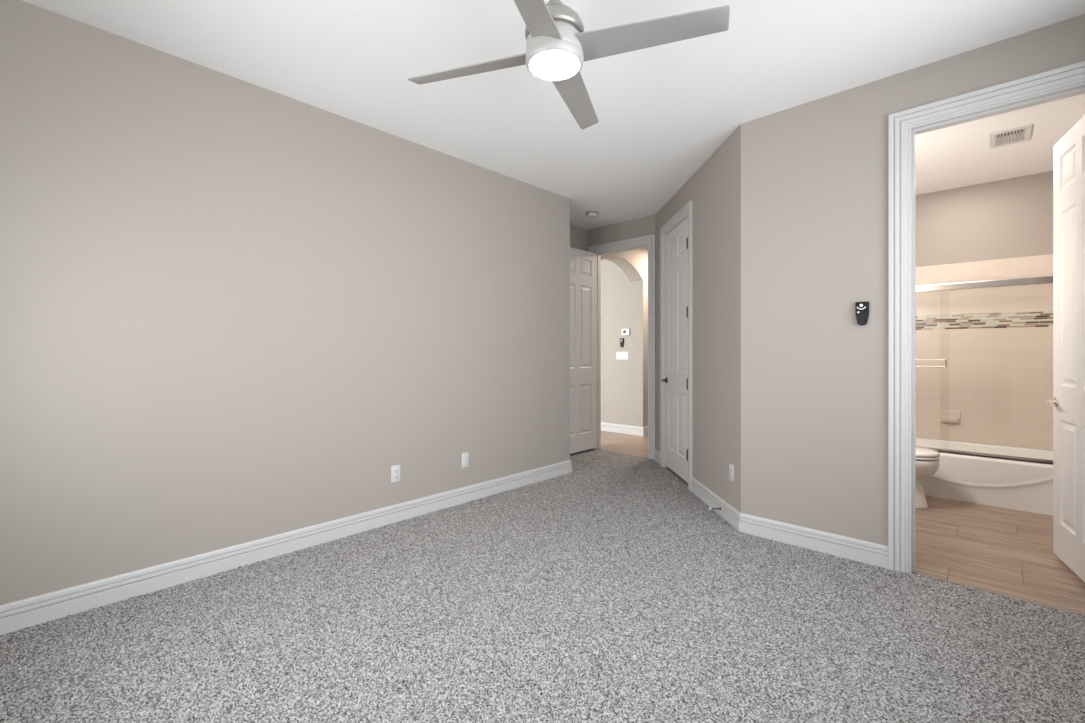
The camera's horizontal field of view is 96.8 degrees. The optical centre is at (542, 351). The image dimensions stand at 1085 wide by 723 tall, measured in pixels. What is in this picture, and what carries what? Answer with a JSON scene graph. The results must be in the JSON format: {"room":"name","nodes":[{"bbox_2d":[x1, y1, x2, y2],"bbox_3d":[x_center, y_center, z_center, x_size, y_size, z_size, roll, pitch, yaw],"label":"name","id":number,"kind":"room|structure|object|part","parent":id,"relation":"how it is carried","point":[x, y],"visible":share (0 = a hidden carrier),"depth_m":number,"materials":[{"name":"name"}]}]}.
{"room":"empty bedroom","nodes":[
{"label":"empty bedroom","id":0,"kind":"room"},
{"bbox_2d":[0,0,586,604],"bbox_3d":[-1.033,-0.117,3.980,0.737,2.843,5.450,0,0,43],"label":"wall","id":1,"kind":"structure","parent":0,"point":[230,306],"depth_m":2.68,"materials":[{"name":"beige paint"}]},
{"bbox_2d":[0,422,647,634],"bbox_3d":[-1.389,1.151,5.312,3.113,0.133,6.678,0,0,43],"label":"baseboard","id":2,"kind":"structure","parent":1,"relation":"attached to","point":[14,616],"depth_m":2.71,"materials":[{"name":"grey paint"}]},
{"bbox_2d":[391,465,399,482],"bbox_3d":[-1.042,0.864,3.424,0.010,0.118,0.072,0,0,43],"label":"electrical outlet","id":3,"kind":"object","parent":1,"relation":"attached to","point":[395,470],"visible":1,"depth_m":3.42,"materials":[{"name":"white plastic"}]},
{"bbox_2d":[462,452,468,467],"bbox_3d":[-0.620,0.869,3.875,0.008,0.118,0.072,0,0,43],"label":"wall plate","id":4,"kind":"object","parent":1,"relation":"attached to","point":[465,456],"visible":1,"depth_m":3.87,"materials":[{"name":"white plastic"}]},
{"bbox_2d":[570,247,596,453],"bbox_3d":[0.427,-0.018,5.666,0.110,2.385,0.740,0,0,43],"label":"door","id":5,"kind":"structure","parent":1,"relation":"in","point":[583,264],"depth_m":5.74,"materials":[{"name":"white paint"}]},
{"bbox_2d":[22,0,1084,229],"bbox_3d":[1.003,-1.598,4.950,7.300,0.120,10.000,0,0,43],"label":"ceiling","id":6,"kind":"structure","parent":0,"point":[662,111],"depth_m":2.65,"materials":[{"name":"white paint"}]},
{"bbox_2d":[408,0,729,129],"bbox_3d":[0.048,-1.342,1.935,0.988,0.391,0.988,0,0,-27],"label":"ceiling fan","id":7,"kind":"object","parent":6,"relation":"hanging from","point":[558,45],"visible":1,"depth_m":1.85,"materials":[{"name":"silver metal"}]},
{"bbox_3d":[-0.298,-1.200,2.049,0.580,0.041,0.124,0,0,18],"label":"blade","id":8,"kind":"part","parent":7,"relation":"part of","materials":[{"name":"grey wood"}]},
{"bbox_3d":[-0.066,-1.200,1.588,0.124,0.041,0.580,0,0,18],"label":"blade","id":9,"kind":"part","parent":7,"relation":"part of","materials":[{"name":"grey wood"}]},
{"bbox_3d":[0.162,-1.200,2.282,0.124,0.041,0.580,0,0,18],"label":"blade","id":10,"kind":"part","parent":7,"relation":"part of","materials":[{"name":"grey wood"}]},
{"bbox_3d":[0.395,-1.200,1.821,0.580,0.041,0.124,0,0,18],"label":"blade","id":11,"kind":"part","parent":7,"relation":"part of","materials":[{"name":"grey wood"}]},
{"bbox_2d":[586,211,597,217],"bbox_3d":[0.547,-1.516,5.331,0.142,0.044,0.142,0,0,43],"label":"smoke detector","id":12,"kind":"object","parent":6,"relation":"attached to","point":[591,214],"visible":1,"depth_m":5.29,"materials":[{"name":"grey plastic"}]},
{"bbox_2d":[990,124,1031,148],"bbox_3d":[3.335,-1.533,3.439,0.210,0.010,0.320,0,0,43],"label":"ceiling vent","id":13,"kind":"object","parent":6,"relation":"in","point":[1026,130],"visible":1,"depth_m":3.42,"materials":[{"name":"white plastic"}]},
{"bbox_2d":[587,215,654,251],"bbox_3d":[1.014,-0.117,5.717,1.122,2.843,0.115,0,0,43],"label":"wall","id":14,"kind":"structure","parent":0,"point":[645,226],"depth_m":5.71,"materials":[{"name":"beige paint"}]},
{"bbox_2d":[588,234,655,459],"bbox_3d":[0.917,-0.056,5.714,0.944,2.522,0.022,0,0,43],"label":"trim","id":15,"kind":"structure","parent":14,"relation":"attached to","point":[650,240],"depth_m":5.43,"materials":[{"name":"grey paint"}]},
{"bbox_2d":[598,430,647,457],"bbox_3d":[1.633,1.258,8.148,3.850,0.094,4.470,0,0,43],"label":"floor","id":16,"kind":"structure","parent":0,"point":[634,445],"depth_m":6.38,"materials":[{"name":"brown wood"}]},
{"bbox_2d":[601,248,646,426],"bbox_3d":[0.575,-0.117,7.854,2.506,2.843,0.115,0,0,43],"label":"wall","id":17,"kind":"structure","parent":0,"point":[623,301],"depth_m":7.18,"materials":[{"name":"beige paint"}]},
{"bbox_2d":[616,352,627,359],"bbox_3d":[1.189,0.060,7.194,0.195,0.106,0.010,0,0,43],"label":"light switch","id":18,"kind":"object","parent":17,"relation":"attached to","point":[619,355],"visible":1,"depth_m":7.19,"materials":[{"name":"white plastic"}]},
{"bbox_2d":[620,338,623,346],"bbox_3d":[1.183,-0.137,7.188,0.066,0.136,0.026,0,0,43],"label":"remote control","id":19,"kind":"object","parent":17,"relation":"attached to","point":[621,339],"visible":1,"depth_m":7.18,"materials":[{"name":"black plastic"}]},
{"bbox_2d":[622,328,629,334],"bbox_3d":[1.233,-0.297,7.139,0.136,0.100,0.030,0,0,43],"label":"thermostat","id":20,"kind":"object","parent":17,"relation":"attached to","point":[624,331],"visible":1,"depth_m":7.11,"materials":[{"name":"white plastic"}]},
{"bbox_2d":[601,248,647,425],"bbox_3d":[2.048,-0.117,7.756,0.220,2.843,4.275,0,0,43],"label":"wall","id":21,"kind":"structure","parent":0,"point":[630,262],"depth_m":6.87,"materials":[{"name":"beige paint"}]},
{"bbox_2d":[655,124,740,512],"bbox_3d":[1.359,-0.117,4.327,0.115,2.843,2.157,0,0,-2],"label":"wall","id":22,"kind":"structure","parent":0,"point":[714,190],"depth_m":3.69,"materials":[{"name":"beige paint"}]},
{"bbox_2d":[654,449,659,463],"bbox_3d":[1.268,1.151,5.287,0.033,0.133,0.317,0,0,-2],"label":"baseboard","id":23,"kind":"structure","parent":22,"relation":"attached to","point":[657,453],"depth_m":5.28,"materials":[{"name":"grey paint"}]},
{"bbox_2d":[661,217,687,482],"bbox_3d":[1.309,-0.018,4.662,0.166,2.385,0.740,0,0,-2],"label":"door","id":24,"kind":"structure","parent":22,"relation":"in","point":[676,240],"depth_m":4.62,"materials":[{"name":"white paint"}]},
{"bbox_2d":[660,201,691,489],"bbox_3d":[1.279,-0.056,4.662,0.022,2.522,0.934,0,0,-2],"label":"trim","id":25,"kind":"structure","parent":22,"relation":"attached to","point":[686,210],"depth_m":4.65,"materials":[{"name":"grey paint"}]},
{"bbox_2d":[729,463,733,481],"bbox_3d":[1.327,0.847,3.389,0.010,0.118,0.072,0,0,-2],"label":"electrical outlet","id":26,"kind":"object","parent":22,"relation":"attached to","point":[731,467],"visible":1,"depth_m":3.38,"materials":[{"name":"white plastic"}]},
{"bbox_2d":[741,14,1084,545],"bbox_3d":[2.066,-0.117,2.645,1.888,2.843,0.115,0,0,43],"label":"wall","id":27,"kind":"structure","parent":0,"point":[814,174],"depth_m":2.90,"materials":[{"name":"beige paint"}]},
{"bbox_2d":[691,477,887,568],"bbox_3d":[1.456,1.151,3.374,0.354,0.133,1.644,0,0,-23],"label":"baseboard","id":28,"kind":"structure","parent":27,"relation":"attached to","point":[870,553],"depth_m":3.00,"materials":[{"name":"grey paint"}]},
{"bbox_2d":[855,301,868,325],"bbox_3d":[1.833,-0.220,2.765,0.066,0.136,0.026,0,0,43],"label":"remote control","id":29,"kind":"object","parent":27,"relation":"attached to","point":[861,308],"visible":1,"depth_m":2.76,"materials":[{"name":"black plastic"}]},
{"bbox_2d":[888,61,1084,572],"bbox_3d":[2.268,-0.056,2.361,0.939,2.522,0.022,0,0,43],"label":"trim","id":30,"kind":"structure","parent":27,"relation":"attached to","point":[899,122],"depth_m":2.65,"materials":[{"name":"grey paint"}]},
{"bbox_2d":[1043,115,1084,581],"bbox_3d":[2.820,-0.018,2.504,0.166,2.385,0.741,0,0,31],"label":"door","id":31,"kind":"structure","parent":27,"relation":"in","point":[1068,402],"depth_m":2.63,"materials":[{"name":"white paint"}]},
{"bbox_3d":[2.908,0.289,2.754,0.058,0.022,0.119,0,0,32],"label":"lever","id":32,"kind":"part","parent":31,"relation":"part of","materials":[{"name":"silver metal"}]},
{"bbox_2d":[916,171,1052,266],"bbox_3d":[3.937,-0.117,4.544,1.580,2.843,0.115,0,0,43],"label":"wall","id":33,"kind":"structure","parent":0,"point":[1012,217],"depth_m":4.38,"materials":[{"name":"beige paint"}]},
{"bbox_2d":[916,254,1052,450],"bbox_3d":[3.624,0.037,4.210,1.580,1.735,0.800,0,0,43],"label":"wall tile","id":34,"kind":"structure","parent":33,"relation":"attached to","point":[999,380],"depth_m":4.36,"materials":[{"name":"beige tile"}]},
{"bbox_2d":[940,410,960,423],"bbox_3d":[3.814,0.611,4.512,0.148,0.115,0.076,0,0,43],"label":"soap dish","id":35,"kind":"object","parent":34,"relation":"attached to","point":[946,416],"visible":1,"depth_m":4.51,"materials":[{"name":"beige ceramic"}]},
{"bbox_2d":[941,417,958,422],"bbox_3d":[3.810,0.639,4.507,0.134,0.043,0.064,0,0,43],"label":"tray","id":36,"kind":"object","parent":35,"relation":"on","point":[943,419],"depth_m":4.50,"materials":[{"name":"beige ceramic"}]},
{"bbox_2d":[916,311,1052,329],"bbox_3d":[3.624,-0.283,4.210,1.580,0.136,0.800,0,0,43],"label":"trim","id":37,"kind":"structure","parent":33,"relation":"attached to","point":[1032,318],"depth_m":4.37,"materials":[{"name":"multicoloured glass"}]},
{"bbox_2d":[912,495,1084,614],"bbox_3d":[3.038,1.258,3.583,1.810,0.094,2.745,0,0,43],"label":"floor","id":38,"kind":"structure","parent":0,"point":[997,550],"depth_m":2.90,"materials":[{"name":"brown wood"}]},
{"bbox_2d":[916,447,939,508],"bbox_3d":[2.786,0.820,3.939,0.714,0.779,0.450,0,0,43],"label":"toilet","id":39,"kind":"object","parent":38,"relation":"on","point":[927,460],"visible":0.23,"depth_m":3.67,"materials":[{"name":"white ceramic"}]},
{"bbox_3d":[2.868,0.811,3.863,0.490,0.020,0.374,0,0,43],"label":"seat","id":40,"kind":"part","parent":39,"relation":"part of","materials":[{"name":"white ceramic"}]},
{"bbox_3d":[2.868,0.778,3.863,0.490,0.035,0.374,0,0,43],"label":"lid","id":41,"kind":"part","parent":39,"relation":"part of","materials":[{"name":"white ceramic"}]},
{"bbox_2d":[916,437,1052,515],"bbox_3d":[3.625,1.023,4.210,1.552,0.376,0.767,0,0,43],"label":"bathtub","id":42,"kind":"object","parent":38,"relation":"on","point":[1003,483],"visible":0.43,"depth_m":3.83,"materials":[{"name":"white ceramic"}]},
{"bbox_2d":[916,276,1052,464],"bbox_3d":[3.387,0.135,3.956,1.552,1.399,0.088,0,0,43],"label":"shower door","id":43,"kind":"structure","parent":42,"relation":"on","point":[1042,280],"depth_m":3.82,"materials":[{"name":"silver metal"}]},
{"bbox_3d":[3.086,0.068,4.186,0.645,0.012,0.012,0,0,43],"label":"rod","id":44,"kind":"part","parent":43,"relation":"part of","materials":[{"name":"silver metal"}]},
{"bbox_3d":[3.086,0.122,4.186,0.645,0.012,0.012,0,0,43],"label":"rod","id":45,"kind":"part","parent":43,"relation":"part of","materials":[{"name":"silver metal"}]},
{"bbox_3d":[3.396,-0.537,3.966,1.552,0.055,0.062,0,0,43],"label":"rail","id":46,"kind":"part","parent":43,"relation":"part of","materials":[{"name":"silver metal"}]},
{"bbox_3d":[0.342,1.261,2.710,4.495,0.088,5.475,0,0,43],"label":"floor","id":47,"kind":"structure","parent":0,"visible":0},
{"bbox_2d":[0,449,1084,722],"bbox_3d":[0.335,1.206,2.702,4.279,0.010,5.240,0,0,43],"label":"carpet","id":48,"kind":"object","parent":47,"relation":"on","point":[606,590],"visible":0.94,"depth_m":2.03,"materials":[{"name":"grey carpet"}]}
]}

